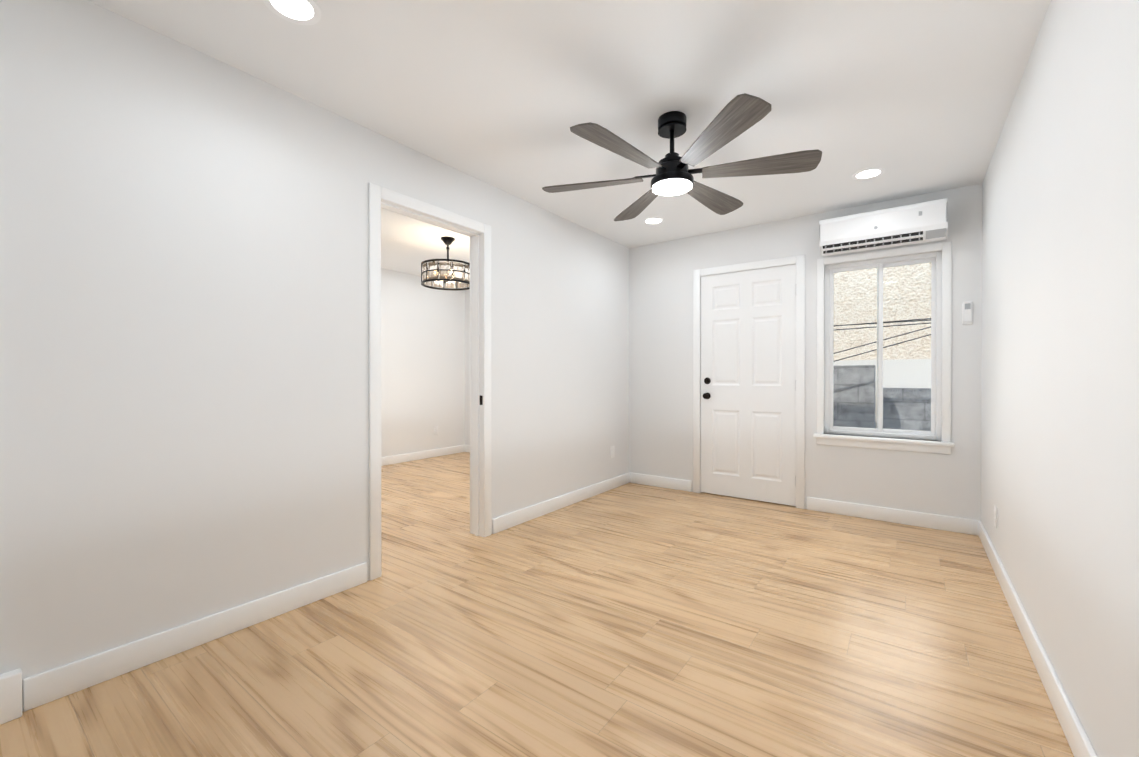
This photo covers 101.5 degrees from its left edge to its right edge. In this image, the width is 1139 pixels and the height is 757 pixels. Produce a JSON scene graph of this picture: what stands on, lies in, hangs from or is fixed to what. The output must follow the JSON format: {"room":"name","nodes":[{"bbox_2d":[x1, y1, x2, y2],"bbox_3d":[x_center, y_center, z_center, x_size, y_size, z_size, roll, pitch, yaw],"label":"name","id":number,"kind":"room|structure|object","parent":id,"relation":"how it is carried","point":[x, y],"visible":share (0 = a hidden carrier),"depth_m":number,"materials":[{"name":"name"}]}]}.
{"room":"empty living room","nodes":[
{"label":"empty living room","id":0,"kind":"room"},
{"bbox_2d":[0,0,628,710],"bbox_3d":[-1.056,-0.127,2.623,0.120,2.420,6.390,0,0,36],"label":"wall","id":1,"kind":"structure","parent":0,"point":[184,334],"depth_m":1.90,"materials":[{"name":"paint"}]},
{"bbox_2d":[0,668,21,724],"bbox_3d":[-1.839,1.016,1.420,0.042,0.145,0.216,0,0,36],"label":"trim","id":2,"kind":"structure","parent":1,"relation":"attached to","point":[10,695],"depth_m":1.48,"materials":[{"name":"paint"}]},
{"bbox_2d":[23,562,366,711],"bbox_3d":[-1.432,1.033,1.999,0.015,0.105,1.190,0,0,36],"label":"baseboard","id":3,"kind":"structure","parent":1,"relation":"attached to","point":[51,685],"depth_m":1.83,"materials":[{"name":"paint"}]},
{"bbox_2d":[369,182,490,580],"bbox_3d":[-0.862,0.016,2.890,0.148,2.132,0.894,0,0,36],"label":"door frame","id":4,"kind":"structure","parent":1,"relation":"attached to","point":[478,233],"depth_m":3.09,"materials":[{"name":"paint"}]},
{"bbox_2d":[492,472,630,533],"bbox_3d":[0.046,1.025,4.021,0.015,0.105,1.960,0,0,36],"label":"baseboard","id":5,"kind":"structure","parent":1,"relation":"attached to","point":[509,520],"depth_m":3.78,"materials":[{"name":"paint"}]},
{"bbox_2d":[610,446,614,457],"bbox_3d":[0.421,0.716,4.538,0.009,0.114,0.070,0,0,36],"label":"electrical outlet","id":6,"kind":"object","parent":1,"relation":"attached to","point":[612,451],"visible":1,"depth_m":4.53,"materials":[{"name":"white plastic"}]},
{"bbox_2d":[381,268,464,456],"bbox_3d":[-2.797,-0.137,5.122,0.120,2.420,4.410,0,0,36],"label":"wall","id":7,"kind":"structure","parent":0,"point":[422,361],"depth_m":6.15,"materials":[{"name":"paint"}]},
{"bbox_2d":[381,445,466,465],"bbox_3d":[-2.742,1.021,5.087,0.015,0.105,4.170,0,0,36],"label":"baseboard","id":8,"kind":"structure","parent":7,"relation":"attached to","point":[401,458],"depth_m":6.15,"materials":[{"name":"paint"}]},
{"bbox_2d":[465,285,469,444],"bbox_3d":[-0.368,-0.140,6.004,2.760,2.420,0.120,0,0,36],"label":"wall","id":9,"kind":"structure","parent":0,"point":[467,367],"depth_m":6.74,"materials":[{"name":"paint"}]},
{"bbox_2d":[0,452,1073,756],"bbox_3d":[-1.100,1.114,2.586,5.860,0.060,6.510,0,0,36],"label":"floor","id":10,"kind":"structure","parent":0,"point":[632,620],"depth_m":1.83,"materials":[{"name":"brown wood"}]},
{"bbox_2d":[88,0,1050,284],"bbox_3d":[-1.100,-1.386,2.576,5.860,0.100,6.510,0,0,36],"label":"ceiling","id":11,"kind":"structure","parent":0,"point":[912,96],"depth_m":2.11,"materials":[{"name":"paint"}]},
{"bbox_2d":[263,0,320,25],"bbox_3d":[-0.990,-1.333,1.659,0.184,0.008,0.184,0,0,36],"label":"recessed light","id":12,"kind":"object","parent":11,"relation":"in","point":[303,12],"visible":1,"depth_m":1.68,"materials":[{"name":"white plastic"}]},
{"bbox_2d":[421,236,469,290],"bbox_3d":[-1.168,-1.117,4.466,0.493,0.454,0.493,0,0,36],"label":"drum chandelier","id":13,"kind":"object","parent":11,"relation":"hanging from","point":[439,272],"visible":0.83,"depth_m":4.30,"materials":[{"name":"clear glass"}]},
{"bbox_2d":[643,217,664,224],"bbox_3d":[0.715,-1.342,3.956,0.184,0.008,0.184,0,0,36],"label":"recessed light","id":14,"kind":"object","parent":11,"relation":"in","point":[653,220],"visible":1,"depth_m":3.95,"materials":[{"name":"white plastic"}]},
{"bbox_2d":[542,93,821,220],"bbox_3d":[0.527,-1.150,2.391,1.318,0.372,1.369,0,0,36],"label":"ceiling fan","id":15,"kind":"object","parent":11,"relation":"hanging from","point":[737,116],"visible":1,"depth_m":2.28,"materials":[{"name":"grey wood"}]},
{"bbox_2d":[852,167,884,179],"bbox_3d":[1.952,-1.338,3.039,0.184,0.008,0.184,0,0,36],"label":"recessed light","id":16,"kind":"object","parent":11,"relation":"in","point":[868,173],"visible":1,"depth_m":3.03,"materials":[{"name":"white plastic"}]},
{"bbox_2d":[629,183,981,520],"bbox_3d":[1.817,-0.132,4.028,2.860,2.420,0.150,0,0,36],"label":"wall","id":17,"kind":"structure","parent":0,"point":[661,359],"depth_m":3.81,"materials":[{"name":"paint"}]},
{"bbox_2d":[631,473,691,491],"bbox_3d":[0.898,1.023,4.603,0.643,0.105,0.015,0,0,36],"label":"baseboard","id":18,"kind":"structure","parent":17,"relation":"attached to","point":[657,481],"depth_m":4.58,"materials":[{"name":"paint"}]},
{"bbox_2d":[700,264,795,505],"bbox_3d":[1.556,0.056,4.112,0.827,2.023,0.112,0,0,36],"label":"entry door","id":19,"kind":"structure","parent":17,"relation":"in","point":[748,384],"depth_m":4.11,"materials":[{"name":"paint"}]},
{"bbox_2d":[693,255,804,508],"bbox_3d":[1.601,0.028,4.178,0.953,2.099,0.164,0,0,36],"label":"door frame","id":20,"kind":"structure","parent":17,"relation":"attached to","point":[799,261],"depth_m":3.93,"materials":[{"name":"paint"}]},
{"bbox_2d":[819,198,947,255],"bbox_3d":[2.305,-1.105,3.456,0.780,0.260,0.191,0,0,36],"label":"mini-split air conditioner","id":21,"kind":"object","parent":17,"relation":"attached to","point":[922,222],"visible":1,"depth_m":3.37,"materials":[{"name":"white plastic"}]},
{"bbox_2d":[813,241,954,453],"bbox_3d":[2.381,-0.217,3.572,0.886,1.503,0.170,0,0,36],"label":"sliding window","id":22,"kind":"structure","parent":17,"relation":"in","point":[935,260],"depth_m":3.55,"materials":[{"name":"white plastic"}]},
{"bbox_2d":[807,497,974,534],"bbox_3d":[2.375,1.027,3.524,1.038,0.105,0.015,0,0,36],"label":"baseboard","id":23,"kind":"structure","parent":17,"relation":"attached to","point":[927,520],"depth_m":3.47,"materials":[{"name":"paint"}]},
{"bbox_2d":[962,301,972,324],"bbox_3d":[2.763,-0.454,3.228,0.056,0.160,0.024,0,0,36],"label":"remote holder","id":24,"kind":"object","parent":17,"relation":"attached to","point":[967,312],"visible":1,"depth_m":3.22,"materials":[{"name":"white plastic"}]},
{"bbox_2d":[981,0,1138,756],"bbox_3d":[1.087,-0.119,0.709,0.120,2.420,6.070,0,0,36],"label":"wall","id":25,"kind":"structure","parent":0,"point":[1060,363],"depth_m":1.41,"materials":[{"name":"paint"}]},
{"bbox_2d":[994,505,996,527],"bbox_3d":[2.413,0.783,2.636,0.009,0.114,0.070,0,0,36],"label":"electrical outlet","id":26,"kind":"object","parent":25,"relation":"attached to","point":[995,516],"visible":1,"depth_m":2.62,"materials":[{"name":"white plastic"}]},
{"bbox_2d":[975,520,1096,756],"bbox_3d":[1.068,1.038,0.802,0.015,0.105,5.950,0,0,36],"label":"baseboard","id":27,"kind":"structure","parent":25,"relation":"attached to","point":[1079,743],"depth_m":1.66,"materials":[{"name":"paint"}]},
{"label":"outside","id":28,"kind":"structure","parent":0,"visible":0},
{"bbox_3d":[3.967,1.247,5.534,18.000,0.250,4.790,0,0,36],"label":"ground","id":29,"kind":"structure","parent":28,"visible":0},
{"bbox_2d":[833,359,930,430],"bbox_3d":[3.816,0.448,5.325,10.000,1.350,0.900,0,0,36],"label":"fence","id":30,"kind":"object","parent":29,"relation":"on","point":[872,390],"depth_m":5.32,"materials":[{"name":"grey"}]},
{"bbox_2d":[834,262,930,360],"bbox_3d":[5.410,-2.936,7.491,18.000,10.000,0.300,0,0,36],"label":"hillside","id":31,"kind":"structure","parent":29,"relation":"on","point":[855,277],"depth_m":7.52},
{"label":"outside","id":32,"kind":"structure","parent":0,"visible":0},
{"bbox_2d":[834,318,930,361],"bbox_3d":[3.433,-0.280,4.798,6.000,1.020,0.212,0,0,36],"label":"hanging cables","id":33,"kind":"object","parent":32,"point":[886,326],"depth_m":4.85,"materials":[{"name":"grey plastic"}]}
]}

